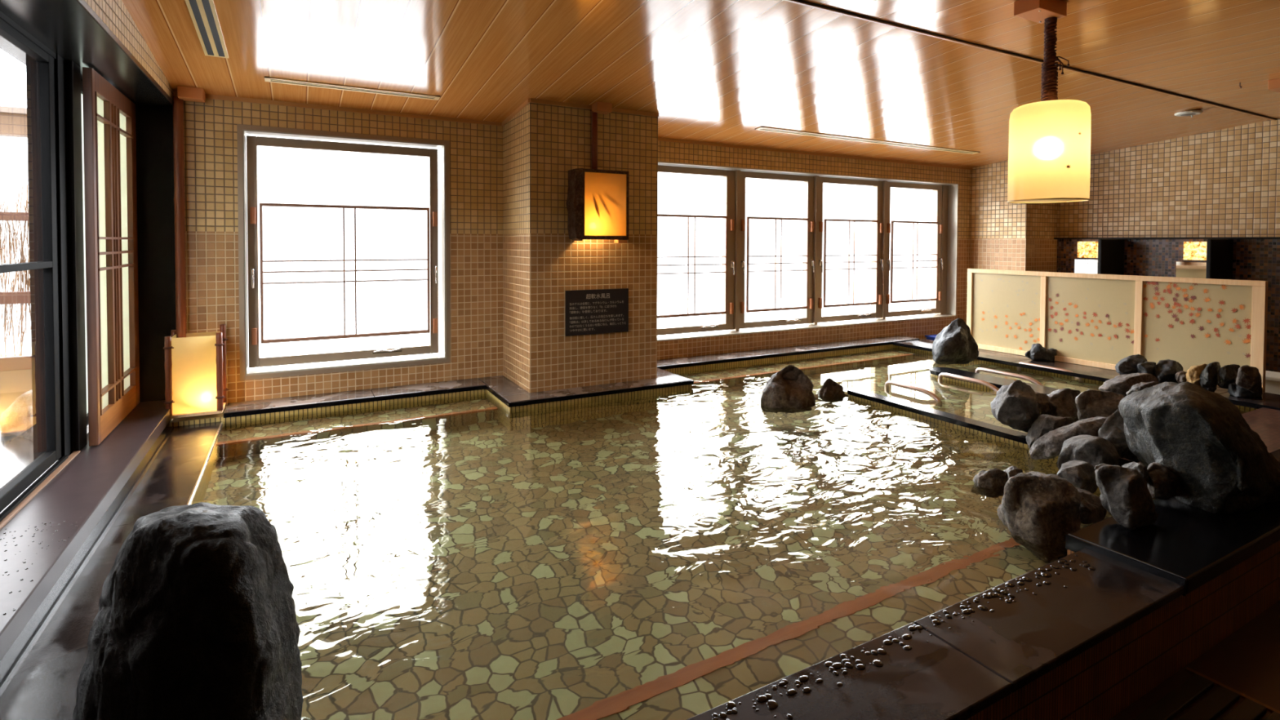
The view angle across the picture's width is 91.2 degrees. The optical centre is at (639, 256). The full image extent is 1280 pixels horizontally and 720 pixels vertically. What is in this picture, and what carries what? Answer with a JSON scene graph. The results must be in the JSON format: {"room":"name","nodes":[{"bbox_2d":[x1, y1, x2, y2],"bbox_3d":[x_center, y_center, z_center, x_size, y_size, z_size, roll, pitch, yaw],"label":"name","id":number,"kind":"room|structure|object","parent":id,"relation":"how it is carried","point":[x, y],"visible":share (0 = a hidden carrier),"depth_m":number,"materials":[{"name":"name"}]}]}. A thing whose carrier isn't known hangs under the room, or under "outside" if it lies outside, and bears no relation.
{"room":"spa","nodes":[
{"label":"spa","id":0,"kind":"room"},
{"bbox_2d":[84,0,173,100],"bbox_3d":[-1.080,-1.107,0.122,0.440,0.500,8.302,-1,2,-29],"label":"wall","id":1,"kind":"structure","parent":0,"point":[114,14],"depth_m":2.83,"materials":[{"name":"tile"}]},
{"bbox_2d":[0,10,87,460],"bbox_3d":[-2.270,0.025,2.139,0.130,1.812,1.930,-1,2,-29],"label":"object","id":2,"kind":"structure","parent":1,"relation":"attached to","point":[60,63],"depth_m":2.85,"materials":[{"name":"black metal"}]},
{"bbox_2d":[80,80,88,426],"bbox_3d":[-2.942,-0.013,3.315,0.040,1.797,0.920,-1,2,-29],"label":"window","id":3,"kind":"structure","parent":1,"relation":"in","point":[82,97],"depth_m":3.32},
{"bbox_2d":[0,0,173,106],"bbox_3d":[-1.088,-0.844,0.125,0.465,0.030,8.301,-1,2,-29],"label":"soffit","id":4,"kind":"structure","parent":1,"relation":"attached to","point":[71,29],"depth_m":2.62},
{"bbox_2d":[82,66,139,446],"bbox_3d":[-2.822,-0.004,3.372,0.042,1.797,0.907,-1,2,-29],"label":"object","id":5,"kind":"structure","parent":1,"relation":"in","point":[109,143],"depth_m":3.24,"materials":[{"name":"brown wood"}]},
{"bbox_2d":[170,344,897,426],"bbox_3d":[1.008,1.231,3.824,6.740,0.485,3.923,-1,2,-29],"label":"wall","id":6,"kind":"structure","parent":0,"point":[189,420],"depth_m":4.29,"materials":[{"name":"tile"}]},
{"bbox_2d":[0,523,134,719],"bbox_3d":[-1.476,1.074,1.609,0.247,0.036,1.910,-1,2,-29],"label":"coping slab","id":7,"kind":"object","parent":6,"relation":"on","point":[43,686],"visible":0.38,"depth_m":1.67,"materials":[{"name":"stone"}]},
{"bbox_2d":[0,400,171,661],"bbox_3d":[-1.042,1.016,0.245,0.290,0.070,8.184,-1,2,-29],"label":"sill","id":8,"kind":"structure","parent":6,"relation":"attached to","point":[88,485],"depth_m":2.26,"materials":[{"name":"stone"}]},
{"bbox_2d":[0,454,67,521],"bbox_3d":[-2.218,0.924,2.059,0.102,0.018,1.700,-1,2,-29],"label":"door track","id":9,"kind":"object","parent":8,"relation":"on","point":[21,498],"visible":0.33,"depth_m":2.45,"materials":[{"name":"black metal"}]},
{"bbox_2d":[0,17,62,512],"bbox_3d":[-2.206,0.020,2.043,0.040,1.797,1.700,-1,2,-29],"label":"window","id":10,"kind":"structure","parent":9,"relation":"on","point":[48,264],"depth_m":2.72,"materials":[{"name":"black metal"}]},
{"bbox_2d":[0,450,79,529],"bbox_3d":[-2.191,0.929,2.131,0.023,0.006,1.800,-1,2,-29],"label":"strip","id":11,"kind":"object","parent":8,"relation":"on","point":[70,457],"visible":1,"depth_m":2.45,"materials":[{"name":"brown wood"}]},
{"bbox_2d":[0,426,173,692],"bbox_3d":[-1.930,1.135,2.188,0.024,0.212,3.360,-1,2,-29],"label":"upstand","id":12,"kind":"structure","parent":6,"relation":"attached to","point":[18,655],"depth_m":2.01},
{"bbox_2d":[108,421,221,527],"bbox_3d":[-2.290,1.036,3.096,0.247,0.036,1.478,-1,2,-29],"label":"coping slab","id":13,"kind":"object","parent":6,"relation":"on","point":[170,479],"visible":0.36,"depth_m":2.95,"materials":[{"name":"stone"}]},
{"bbox_2d":[163,324,228,418],"bbox_3d":[-2.705,0.692,3.833,0.302,0.515,0.265,-1,2,-29],"label":"lantern","id":14,"kind":"object","parent":13,"relation":"on","point":[195,365],"visible":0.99,"depth_m":3.75,"materials":[{"name":"paper"}]},
{"bbox_2d":[224,388,373,413],"bbox_3d":[-2.224,0.957,4.134,0.848,0.026,0.261,-1,2,-29],"label":"coping slab","id":15,"kind":"object","parent":6,"relation":"on","point":[362,393],"visible":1,"depth_m":4.11,"materials":[{"name":"grey stone"}]},
{"bbox_2d":[370,377,486,397],"bbox_3d":[-1.518,0.951,4.520,0.758,0.026,0.261,-1,2,-29],"label":"coping slab","id":16,"kind":"object","parent":6,"relation":"on","point":[426,387],"visible":0.86,"depth_m":4.50,"materials":[{"name":"grey stone"}]},
{"bbox_2d":[478,375,528,396],"bbox_3d":[-1.006,0.951,4.584,0.198,0.026,0.641,-1,2,-29],"label":"coping slab","id":17,"kind":"object","parent":6,"relation":"on","point":[502,385],"visible":0.73,"depth_m":4.55,"materials":[{"name":"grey stone"}]},
{"bbox_2d":[502,385,608,402],"bbox_3d":[-0.578,0.958,4.344,0.718,0.026,0.188,-1,2,-29],"label":"coping slab","id":18,"kind":"object","parent":6,"relation":"on","point":[593,388],"visible":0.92,"depth_m":4.32,"materials":[{"name":"grey stone"}]},
{"bbox_2d":[598,375,691,391],"bbox_3d":[0.045,0.953,4.684,0.698,0.026,0.188,-1,2,-29],"label":"coping slab","id":19,"kind":"object","parent":6,"relation":"on","point":[634,384],"visible":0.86,"depth_m":4.66,"materials":[{"name":"grey stone"}]},
{"bbox_2d":[190,346,1256,719],"bbox_3d":[0.937,1.019,3.775,6.060,0.001,3.400,-1,2,-29],"label":"water","id":20,"kind":"object","parent":6,"relation":"in","point":[685,553],"visible":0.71,"depth_m":2.37,"materials":[{"name":"liquid"}]},
{"bbox_2d":[72,502,303,719],"bbox_3d":[-0.872,0.773,1.207,0.477,0.613,0.313,0,1,2],"label":"rock","id":21,"kind":"object","parent":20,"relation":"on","point":[195,617],"visible":1,"depth_m":1.08,"materials":[{"name":"stone"}]},
{"bbox_2d":[760,364,815,408],"bbox_3d":[1.013,1.007,4.302,0.351,0.528,0.301,-1,2,-29],"label":"rock","id":22,"kind":"object","parent":20,"relation":"in","point":[789,388],"visible":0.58,"depth_m":4.24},
{"bbox_2d":[932,318,978,364],"bbox_3d":[2.869,0.797,5.738,0.442,0.464,0.272,-1,2,-29],"label":"rock","id":23,"kind":"object","parent":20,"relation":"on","point":[955,344],"visible":0.97,"depth_m":5.68,"materials":[{"name":"stone"}]},
{"bbox_2d":[973,468,1008,488],"bbox_3d":[1.604,1.065,2.879,0.168,0.194,0.137,-1,2,-29],"label":"rock","id":24,"kind":"object","parent":20,"relation":"in","point":[995,477],"visible":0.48,"depth_m":2.85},
{"bbox_2d":[997,471,1081,544],"bbox_3d":[1.551,1.074,2.460,0.344,0.451,0.269,-1,2,-29],"label":"rock","id":25,"kind":"object","parent":20,"relation":"in","point":[1037,508],"visible":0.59,"depth_m":2.37,"materials":[{"name":"stone"}]},
{"bbox_2d":[1025,413,1075,448],"bbox_3d":[2.192,0.938,3.369,0.229,0.182,0.171,-1,2,-29],"label":"rock","id":26,"kind":"object","parent":20,"relation":"on","point":[1045,423],"visible":0.6,"depth_m":3.32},
{"bbox_2d":[1046,387,1080,422],"bbox_3d":[2.466,0.887,3.657,0.215,0.238,0.166,-1,2,-29],"label":"rock","id":27,"kind":"object","parent":20,"relation":"on","point":[1062,403],"visible":0.67,"depth_m":3.62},
{"bbox_2d":[1029,416,1106,459],"bbox_3d":[2.166,0.914,3.149,0.402,0.219,0.165,0,1,0],"label":"rock","id":28,"kind":"object","parent":20,"relation":"on","point":[1049,446],"visible":0.73,"depth_m":3.11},
{"bbox_2d":[1056,460,1097,493],"bbox_3d":[1.902,0.966,2.741,0.200,0.146,0.131,-1,2,-29],"label":"rock","id":29,"kind":"object","parent":20,"relation":"on","point":[1082,474],"visible":0.77,"depth_m":2.69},
{"bbox_2d":[1057,435,1119,470],"bbox_3d":[2.091,0.927,2.916,0.225,0.197,0.198,-1,2,-40],"label":"rock","id":30,"kind":"object","parent":20,"relation":"on","point":[1095,451],"visible":0.65,"depth_m":2.86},
{"bbox_2d":[1075,487,1106,524],"bbox_3d":[1.800,1.026,2.548,0.202,0.170,0.164,-1,2,-29],"label":"rock","id":31,"kind":"object","parent":20,"relation":"in","point":[1091,510],"visible":0.54,"depth_m":2.47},
{"bbox_2d":[1075,389,1124,420],"bbox_3d":[2.592,0.886,3.438,0.374,0.312,0.211,-1,2,-29],"label":"rock","id":32,"kind":"object","parent":20,"relation":"on","point":[1090,403],"visible":0.33,"depth_m":3.40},
{"bbox_2d":[1098,372,1158,396],"bbox_3d":[2.827,0.743,3.656,0.364,0.131,0.167,0,1,-16],"label":"rock","id":33,"kind":"object","parent":32,"relation":"on","point":[1121,384],"visible":0.74,"depth_m":3.59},
{"bbox_2d":[657,346,802,366],"bbox_3d":[0.793,0.929,5.785,1.668,0.026,0.261,-1,2,-29],"label":"coping slab","id":34,"kind":"object","parent":6,"relation":"on","point":[693,359],"visible":0.56,"depth_m":5.76,"materials":[{"name":"grey stone"}]},
{"bbox_2d":[223,338,1279,417],"bbox_3d":[1.138,0.983,3.750,6.380,0.026,3.640,-1,2,-29],"label":"edge","id":35,"kind":"structure","parent":6,"relation":"attached to","point":[691,382],"depth_m":4.46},
{"bbox_2d":[787,335,917,351],"bbox_3d":[2.263,0.916,6.589,1.678,0.026,0.261,-1,2,-29],"label":"coping slab","id":36,"kind":"object","parent":6,"relation":"on","point":[895,338],"visible":0.77,"depth_m":6.53,"materials":[{"name":"grey stone"}]},
{"bbox_2d":[893,338,1029,364],"bbox_3d":[3.216,0.939,6.253,0.528,0.026,1.236,-1,2,-29],"label":"coping slab","id":37,"kind":"object","parent":6,"relation":"on","point":[926,343],"visible":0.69,"depth_m":6.01,"materials":[{"name":"stone"}]},
{"bbox_2d":[913,547,1184,692],"bbox_3d":[1.216,1.024,1.832,0.893,0.026,0.278,-1,2,-29],"label":"coping slab","id":38,"kind":"object","parent":6,"relation":"on","point":[1024,640],"visible":0.85,"depth_m":1.77,"materials":[{"name":"stone"}]},
{"bbox_2d":[1008,359,1228,394],"bbox_3d":[3.849,0.969,5.097,0.528,0.026,1.398,-1,2,-29],"label":"coping slab","id":39,"kind":"object","parent":6,"relation":"on","point":[1076,368],"visible":0.33,"depth_m":5.28,"materials":[{"name":"stone"}]},
{"bbox_2d":[1024,343,1057,361],"bbox_3d":[3.669,0.870,5.693,0.355,0.170,0.140,0,1,-8],"label":"rock","id":40,"kind":"object","parent":39,"relation":"on","point":[1037,352],"visible":0.98,"depth_m":5.64,"materials":[{"name":"stone"}]},
{"bbox_2d":[966,268,1267,393],"bbox_3d":[3.895,0.548,5.427,0.045,0.799,2.245,-1,2,-29],"label":"screen","id":41,"kind":"object","parent":39,"relation":"on","point":[1095,320],"visible":0.98,"depth_m":5.23,"materials":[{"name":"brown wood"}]},
{"bbox_2d":[978,276,1038,337],"bbox_3d":[3.548,0.486,6.056,0.001,0.568,0.591,-1,2,-29],"label":"print","id":42,"kind":"object","parent":41,"relation":"attached to","point":[997,279],"depth_m":6.07},
{"bbox_2d":[981,311,1039,349],"bbox_3d":[3.561,0.703,6.031,0.001,0.371,0.587,-1,2,-29],"label":"print","id":43,"kind":"object","parent":41,"relation":"on","point":[1000,330],"depth_m":6.03,"materials":[{"name":"paper"}]},
{"bbox_2d":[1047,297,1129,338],"bbox_3d":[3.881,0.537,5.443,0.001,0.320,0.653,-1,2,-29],"label":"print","id":44,"kind":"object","parent":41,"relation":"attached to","point":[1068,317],"depth_m":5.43,"materials":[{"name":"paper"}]},
{"bbox_2d":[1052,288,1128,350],"bbox_3d":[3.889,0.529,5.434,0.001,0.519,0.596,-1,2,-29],"label":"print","id":45,"kind":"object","parent":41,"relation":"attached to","point":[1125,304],"depth_m":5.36},
{"bbox_2d":[1053,293,1133,344],"bbox_3d":[3.902,0.556,5.405,0.001,0.442,0.654,-1,2,-29],"label":"print","id":46,"kind":"object","parent":41,"relation":"attached to","point":[1078,318],"depth_m":5.40,"materials":[{"name":"paper"}]},
{"bbox_2d":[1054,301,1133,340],"bbox_3d":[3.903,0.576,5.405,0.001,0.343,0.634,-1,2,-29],"label":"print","id":47,"kind":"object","parent":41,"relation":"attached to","point":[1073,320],"depth_m":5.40,"materials":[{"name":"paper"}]},
{"bbox_2d":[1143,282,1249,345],"bbox_3d":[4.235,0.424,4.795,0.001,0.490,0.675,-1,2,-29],"label":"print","id":48,"kind":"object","parent":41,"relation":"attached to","point":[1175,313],"depth_m":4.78,"materials":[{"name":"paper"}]},
{"bbox_2d":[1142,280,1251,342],"bbox_3d":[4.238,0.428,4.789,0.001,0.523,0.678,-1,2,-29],"label":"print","id":49,"kind":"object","parent":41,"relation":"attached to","point":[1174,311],"depth_m":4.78,"materials":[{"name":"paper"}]},
{"bbox_2d":[1145,280,1250,358],"bbox_3d":[4.238,0.456,4.790,0.001,0.542,0.665,-1,2,-29],"label":"print","id":50,"kind":"object","parent":41,"relation":"attached to","point":[1206,318],"depth_m":4.76,"materials":[{"name":"paper"}]},
{"bbox_2d":[1153,304,1245,355],"bbox_3d":[4.243,0.570,4.787,0.001,0.372,0.587,-1,2,-29],"label":"print","id":51,"kind":"object","parent":41,"relation":"attached to","point":[1196,311],"depth_m":4.71},
{"bbox_2d":[1115,354,1147,374],"bbox_3d":[3.839,0.861,4.898,0.247,0.199,0.142,0,1,6],"label":"rock","id":52,"kind":"object","parent":39,"relation":"on","point":[1128,365],"visible":0.66,"depth_m":4.86,"materials":[{"name":"stone"}]},
{"bbox_2d":[1153,359,1182,382],"bbox_3d":[4.008,0.874,4.763,0.216,0.181,0.147,-1,2,-29],"label":"rock","id":53,"kind":"object","parent":39,"relation":"on","point":[1165,371],"visible":0.8,"depth_m":4.73,"materials":[{"name":"stone"}]},
{"bbox_2d":[1199,361,1220,387],"bbox_3d":[4.077,0.844,4.490,0.156,0.192,0.140,0,1,-3],"label":"rock","id":54,"kind":"object","parent":39,"relation":"on","point":[1207,376],"visible":0.94,"depth_m":4.44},
{"bbox_2d":[1065,533,1186,595],"bbox_3d":[1.592,1.012,2.072,0.010,0.050,0.340,-1,2,-29],"label":"trim","id":55,"kind":"structure","parent":6,"relation":"attached to","point":[1073,544],"depth_m":2.07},
{"bbox_2d":[1068,448,1279,594],"bbox_3d":[2.743,1.000,2.700,2.612,0.052,0.342,-1,2,-29],"label":"coping slab","id":56,"kind":"object","parent":6,"relation":"on","point":[1197,545],"visible":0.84,"depth_m":2.19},
{"bbox_2d":[1093,462,1157,529],"bbox_3d":[1.776,0.871,2.313,0.194,0.216,0.160,-1,2,-29],"label":"rock","id":57,"kind":"object","parent":56,"relation":"on","point":[1125,494],"visible":1,"depth_m":2.26,"materials":[{"name":"stone"}]},
{"bbox_2d":[1146,462,1182,500],"bbox_3d":[2.071,0.892,2.497,0.184,0.141,0.109,-1,2,-29],"label":"rock","id":58,"kind":"object","parent":56,"relation":"on","point":[1162,484],"visible":0.87,"depth_m":2.46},
{"bbox_2d":[1119,381,1279,514],"bbox_3d":[2.359,0.746,2.661,0.745,0.454,0.532,-1,2,-29],"label":"rock","id":59,"kind":"object","parent":56,"relation":"on","point":[1222,465],"visible":0.96,"depth_m":2.43,"materials":[{"name":"stone"}]},
{"bbox_2d":[1220,391,1279,408],"bbox_3d":[4.435,0.996,4.027,0.528,0.026,1.038,-1,2,-29],"label":"coping slab","id":60,"kind":"object","parent":6,"relation":"on","point":[1267,398],"visible":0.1,"depth_m":4.28,"materials":[{"name":"stone"}]},
{"bbox_2d":[1216,364,1239,389],"bbox_3d":[4.146,0.849,4.421,0.176,0.181,0.110,-1,2,-29],"label":"rock","id":61,"kind":"object","parent":60,"relation":"on","point":[1226,375],"visible":0.86,"depth_m":4.39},
{"bbox_2d":[1235,364,1262,393],"bbox_3d":[4.125,0.835,4.263,0.217,0.198,0.126,-1,2,-29],"label":"rock","id":62,"kind":"object","parent":60,"relation":"on","point":[1248,377],"visible":1,"depth_m":4.22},
{"bbox_2d":[146,95,971,421],"bbox_3d":[0.820,0.084,6.097,9.190,3.050,0.297,-1,2,-29],"label":"wall","id":63,"kind":"structure","parent":0,"point":[210,126],"depth_m":4.72,"materials":[{"name":"tile"}]},
{"bbox_2d":[133,102,176,402],"bbox_3d":[-3.010,-0.018,3.818,0.285,1.812,0.016,-1,2,-29],"label":"panel","id":64,"kind":"object","parent":63,"relation":"attached to","point":[153,123],"visible":0.43,"depth_m":3.83,"materials":[{"name":"wood"}]},
{"bbox_2d":[172,96,186,337],"bbox_3d":[-2.836,-0.017,3.866,0.057,1.925,0.056,1,2,26],"label":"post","id":65,"kind":"object","parent":63,"relation":"attached to","point":[178,104],"visible":0.76,"depth_m":3.84,"materials":[{"name":"wood"}]},
{"bbox_2d":[173,90,502,126],"bbox_3d":[-1.970,-1.018,4.365,2.070,0.029,0.012,-1,2,-29],"label":"trim","id":66,"kind":"structure","parent":63,"relation":"attached to","point":[207,95],"depth_m":4.32,"materials":[{"name":"brown"}]},
{"bbox_2d":[236,124,450,380],"bbox_3d":[-2.061,-0.030,4.467,1.336,1.658,0.225,-1,2,-29],"label":"window","id":67,"kind":"structure","parent":63,"relation":"in","point":[249,137],"depth_m":4.41,"materials":[{"name":"brown metal"}]},
{"bbox_2d":[739,170,819,328],"bbox_3d":[1.412,-0.059,6.406,1.034,1.574,0.117,-1,2,-29],"label":"window","id":68,"kind":"structure","parent":63,"relation":"in","point":[810,255],"depth_m":6.50,"materials":[{"name":"brown metal"}]},
{"bbox_2d":[657,160,958,342],"bbox_3d":[1.879,-0.062,6.628,4.340,1.604,0.217,-1,2,-29],"label":"window","id":69,"kind":"structure","parent":63,"relation":"in","point":[731,175],"depth_m":6.11,"materials":[{"name":"brown metal"}]},
{"bbox_2d":[657,137,972,169],"bbox_3d":[1.947,-1.054,6.508,4.820,0.029,0.012,-1,2,-29],"label":"trim","id":70,"kind":"structure","parent":63,"relation":"attached to","point":[667,140],"depth_m":6.33,"materials":[{"name":"brown"}]},
{"bbox_2d":[817,176,887,322],"bbox_3d":[2.324,-0.068,6.905,1.044,1.574,0.117,-1,2,-29],"label":"window","id":71,"kind":"structure","parent":63,"relation":"in","point":[879,220],"depth_m":7.05,"materials":[{"name":"brown metal"}]},
{"bbox_2d":[885,181,948,317],"bbox_3d":[3.269,-0.077,7.422,1.108,1.574,0.117,-1,2,-29],"label":"window","id":72,"kind":"structure","parent":63,"relation":"in","point":[940,193],"depth_m":7.57,"materials":[{"name":"brown metal"}]},
{"bbox_2d":[502,102,657,392],"bbox_3d":[-0.468,0.108,4.857,1.020,3.050,0.642,-1,2,-29],"label":"wall pillar","id":73,"kind":"structure","parent":0,"point":[541,143],"depth_m":4.55,"materials":[{"name":"tile"}]},
{"bbox_2d":[529,97,658,116],"bbox_3d":[-0.306,-1.076,4.542,1.020,0.029,0.012,-1,2,-29],"label":"trim","id":74,"kind":"structure","parent":73,"relation":"attached to","point":[531,100],"depth_m":4.48,"materials":[{"name":"brown"}]},
{"bbox_2d":[564,288,628,336],"bbox_3d":[-0.309,0.402,4.577,0.503,0.325,0.012,-1,2,-29],"label":"notice board","id":75,"kind":"object","parent":73,"relation":"attached to","point":[597,311],"visible":1,"depth_m":4.56,"materials":[{"name":"black"}]},
{"bbox_2d":[565,168,629,243],"bbox_3d":[-0.301,-0.357,4.489,0.434,0.522,0.137,-1,2,-29],"label":"wall lantern","id":76,"kind":"object","parent":73,"relation":"attached to","point":[597,203],"visible":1,"depth_m":4.43,"materials":[{"name":"orange paper"}]},
{"bbox_2d":[121,0,1279,167],"bbox_3d":[2.735,-1.114,2.211,9.340,0.326,8.503,-1,2,-29],"label":"ceiling","id":77,"kind":"structure","parent":0,"point":[712,71],"depth_m":3.71,"materials":[{"name":"wood"}]},
{"bbox_2d":[177,85,205,102],"bbox_3d":[-2.758,-0.998,3.855,0.128,0.068,0.115,-1,2,-29],"label":"ceiling box","id":78,"kind":"object","parent":77,"relation":"attached to","point":[185,93],"visible":0.91,"depth_m":3.81,"materials":[{"name":"orange"}]},
{"bbox_2d":[185,0,228,57],"bbox_3d":[-1.880,-1.131,2.651,0.105,0.160,1.605,-1,2,-29],"label":"ceiling vent","id":79,"kind":"object","parent":77,"relation":"in","point":[203,14],"visible":1,"depth_m":3.00,"materials":[{"name":"brown"}]},
{"bbox_2d":[264,76,439,100],"bbox_3d":[-1.786,-1.058,3.961,1.005,0.014,0.075,-1,2,-29],"label":"ceiling vent","id":80,"kind":"object","parent":77,"relation":"in","point":[269,79],"visible":1,"depth_m":3.94,"materials":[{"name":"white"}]},
{"bbox_2d":[755,126,980,154],"bbox_3d":[2.319,-1.105,6.053,2.997,0.015,0.085,-1,2,-29],"label":"ceiling vent","id":81,"kind":"object","parent":77,"relation":"in","point":[761,128],"visible":1,"depth_m":5.92,"materials":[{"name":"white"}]},
{"bbox_2d":[782,0,1276,120],"bbox_3d":[2.102,-1.237,3.720,8.600,0.016,0.007,-1,2,-29],"label":"trim","id":82,"kind":"structure","parent":77,"relation":"attached to","point":[802,1],"depth_m":3.70,"materials":[{"name":"black"}]},
{"bbox_2d":[1013,0,1066,23],"bbox_3d":[1.919,-1.184,3.004,0.230,0.071,0.120,-1,2,-29],"label":"ceiling box","id":83,"kind":"object","parent":77,"relation":"attached to","point":[1035,11],"visible":1,"depth_m":2.97,"materials":[{"name":"orange"}]},
{"bbox_2d":[1007,17,1091,203],"bbox_3d":[1.990,-0.722,3.049,0.344,0.907,0.338,-1,2,-29],"label":"pendant lantern","id":84,"kind":"object","parent":83,"relation":"hanging from","point":[1049,150],"visible":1,"depth_m":2.93,"materials":[{"name":"paper"}]},
{"bbox_2d":[686,622,1012,719],"bbox_3d":[-0.120,1.037,1.101,2.148,0.026,0.278,-1,2,-29],"label":"coping slab","id":85,"kind":"object","parent":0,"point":[932,680],"visible":0.82,"depth_m":1.47,"materials":[{"name":"stone"}]},
{"bbox_2d":[711,554,1095,719],"bbox_3d":[0.726,1.014,1.655,1.747,0.009,0.111,-1,2,-29],"label":"water droplets","id":86,"kind":"object","parent":85,"relation":"on","point":[771,704],"visible":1,"depth_m":1.61,"materials":[{"name":"black"}]},
{"bbox_2d":[969,160,1060,271],"bbox_3d":[4.648,0.061,7.642,0.990,3.050,0.665,-1,2,-29],"label":"wall pier","id":87,"kind":"object","parent":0,"point":[1005,236],"visible":0.29,"depth_m":7.35,"materials":[{"name":"tile"}]},
{"bbox_2d":[966,540,1279,719],"bbox_3d":[1.686,1.274,2.139,6.300,0.485,0.325,-1,2,-29],"label":"wall","id":88,"kind":"structure","parent":0,"point":[1104,679],"depth_m":1.84,"materials":[{"name":"tile"}]},
{"bbox_2d":[1059,118,1279,237],"bbox_3d":[6.944,0.152,4.167,0.300,3.050,7.636,-1,2,-29],"label":"wall","id":89,"kind":"structure","parent":0,"point":[1223,183],"depth_m":6.37,"materials":[{"name":"tile"}]},
{"bbox_2d":[1109,600,1279,719],"bbox_3d":[3.741,1.379,0.415,9.540,0.100,4.674,-1,2,-29],"label":"floor","id":90,"kind":"structure","parent":0,"point":[1246,661],"depth_m":1.96,"materials":[{"name":"wood"}]},
{"bbox_2d":[0,419,171,671],"bbox_3d":[-1.000,1.173,0.167,0.286,0.240,8.000,-1,2,-29],"label":"fascia","id":91,"kind":"object","parent":90,"relation":"on","point":[33,618],"depth_m":2.05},
{"bbox_2d":[1132,666,1279,719],"bbox_3d":[1.010,1.297,1.014,2.125,0.016,0.980,-1,2,-29],"label":"drain grate","id":92,"kind":"object","parent":90,"relation":"on","point":[1219,700],"visible":1,"depth_m":1.78,"materials":[{"name":"brown"}]},
{"bbox_3d":[0.798,1.523,3.817,6.360,0.100,4.140,-1,2,-29],"label":"floor","id":93,"kind":"structure","parent":0,"visible":0},
{"bbox_2d":[847,388,1132,466],"bbox_3d":[2.012,1.232,3.667,0.098,0.498,2.044,-1,2,-29],"label":"divider","id":94,"kind":"object","parent":93,"relation":"on","point":[1007,434],"visible":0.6,"depth_m":3.85,"materials":[{"name":"tile"}]},
{"bbox_2d":[990,380,1039,432],"bbox_3d":[2.090,0.829,3.485,0.238,0.294,0.240,0,1,12],"label":"rock","id":95,"kind":"object","parent":94,"relation":"on","point":[1014,405],"visible":0.99,"depth_m":3.42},
{"bbox_2d":[1098,409,1139,462],"bbox_3d":[2.297,0.856,3.001,0.251,0.254,0.174,-1,2,-29],"label":"rock","id":96,"kind":"object","parent":94,"relation":"on","point":[1112,430],"visible":0.55,"depth_m":2.95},
{"bbox_2d":[929,367,1058,395],"bbox_3d":[2.933,1.215,4.535,0.248,0.498,1.844,-1,2,-29],"label":"divider","id":97,"kind":"object","parent":93,"relation":"on","point":[998,382],"visible":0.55,"depth_m":4.92,"materials":[{"name":"stone"}]},
{"bbox_2d":[1119,407,1279,462],"bbox_3d":[3.310,1.246,3.451,1.980,0.490,0.420,-1,2,-29],"label":"deck","id":98,"kind":"object","parent":93,"relation":"on","point":[1265,422],"visible":0.1,"depth_m":3.71,"materials":[{"name":"wood"}]},
{"bbox_3d":[4.804,1.253,5.899,1.909,0.100,3.928,-1,2,-29],"label":"floor","id":99,"kind":"structure","parent":0,"visible":0},
{"bbox_2d":[1097,239,1124,275],"bbox_3d":[5.038,0.500,6.716,0.478,1.370,0.040,-1,2,-29],"label":"board","id":100,"kind":"object","parent":99,"relation":"on","point":[1110,251],"visible":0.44,"depth_m":6.66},
{"bbox_2d":[1053,236,1279,372],"bbox_3d":[6.030,0.525,5.384,0.140,1.389,4.630,-1,2,-29],"label":"wall","id":101,"kind":"structure","parent":99,"relation":"on","point":[1254,258],"depth_m":6.00,"materials":[{"name":"tile"}]},
{"bbox_2d":[1053,236,1279,239],"bbox_3d":[6.033,-0.160,5.368,0.140,0.018,4.630,-1,2,-29],"label":"shelf","id":102,"kind":"object","parent":101,"relation":"attached to","point":[1242,237],"depth_m":6.33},
{"bbox_2d":[1175,261,1206,278],"bbox_3d":[5.515,0.163,6.193,0.139,0.222,0.310,-1,2,-29],"label":"box","id":103,"kind":"object","parent":101,"relation":"attached to","point":[1183,268],"visible":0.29,"depth_m":6.19,"materials":[{"name":"white"}]},
{"bbox_2d":[1182,241,1206,262],"bbox_3d":[5.508,-0.048,6.184,0.130,0.196,0.204,-1,2,-29],"label":"lamp","id":104,"kind":"object","parent":103,"relation":"on","point":[1194,251],"visible":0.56,"depth_m":6.16,"materials":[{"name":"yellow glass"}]},
{"bbox_2d":[1205,239,1233,279],"bbox_3d":[5.470,0.520,5.927,0.478,1.370,0.040,-1,2,-29],"label":"board","id":105,"kind":"object","parent":99,"relation":"on","point":[1219,251],"visible":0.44,"depth_m":5.87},
{"label":"outside","id":106,"kind":"structure","parent":0,"visible":0},
{"bbox_2d":[0,106,27,137],"bbox_3d":[-6.804,-1.193,4.968,4.850,0.240,0.200,-1,2,-29],"label":"beam","id":107,"kind":"structure","parent":106,"point":[13,120],"depth_m":5.58,"materials":[{"name":"brown paint"}]},
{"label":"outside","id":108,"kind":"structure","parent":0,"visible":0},
{"bbox_2d":[0,307,88,513],"bbox_3d":[-6.927,1.250,4.223,5.880,0.150,18.000,-1,2,-29],"label":"ground","id":109,"kind":"structure","parent":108,"point":[16,453],"depth_m":4.10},
{"bbox_2d":[0,353,32,393],"bbox_3d":[-6.660,1.023,4.762,4.870,0.280,0.300,-1,2,-29],"label":"wall","id":110,"kind":"structure","parent":109,"relation":"on","point":[18,380],"depth_m":5.33,"materials":[{"name":"brown"}]},
{"bbox_2d":[0,180,31,371],"bbox_3d":[-6.325,0.148,4.640,4.354,1.654,0.163,-1,2,-29],"label":"fence","id":111,"kind":"object","parent":110,"relation":"on","point":[15,362],"visible":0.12,"depth_m":5.24,"materials":[{"name":"brown"}]},
{"bbox_2d":[0,390,88,441],"bbox_3d":[-4.040,1.335,4.289,0.652,0.848,0.701,-1,2,-29],"label":"rock","id":112,"kind":"object","parent":109,"relation":"on","point":[16,420],"visible":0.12,"depth_m":4.21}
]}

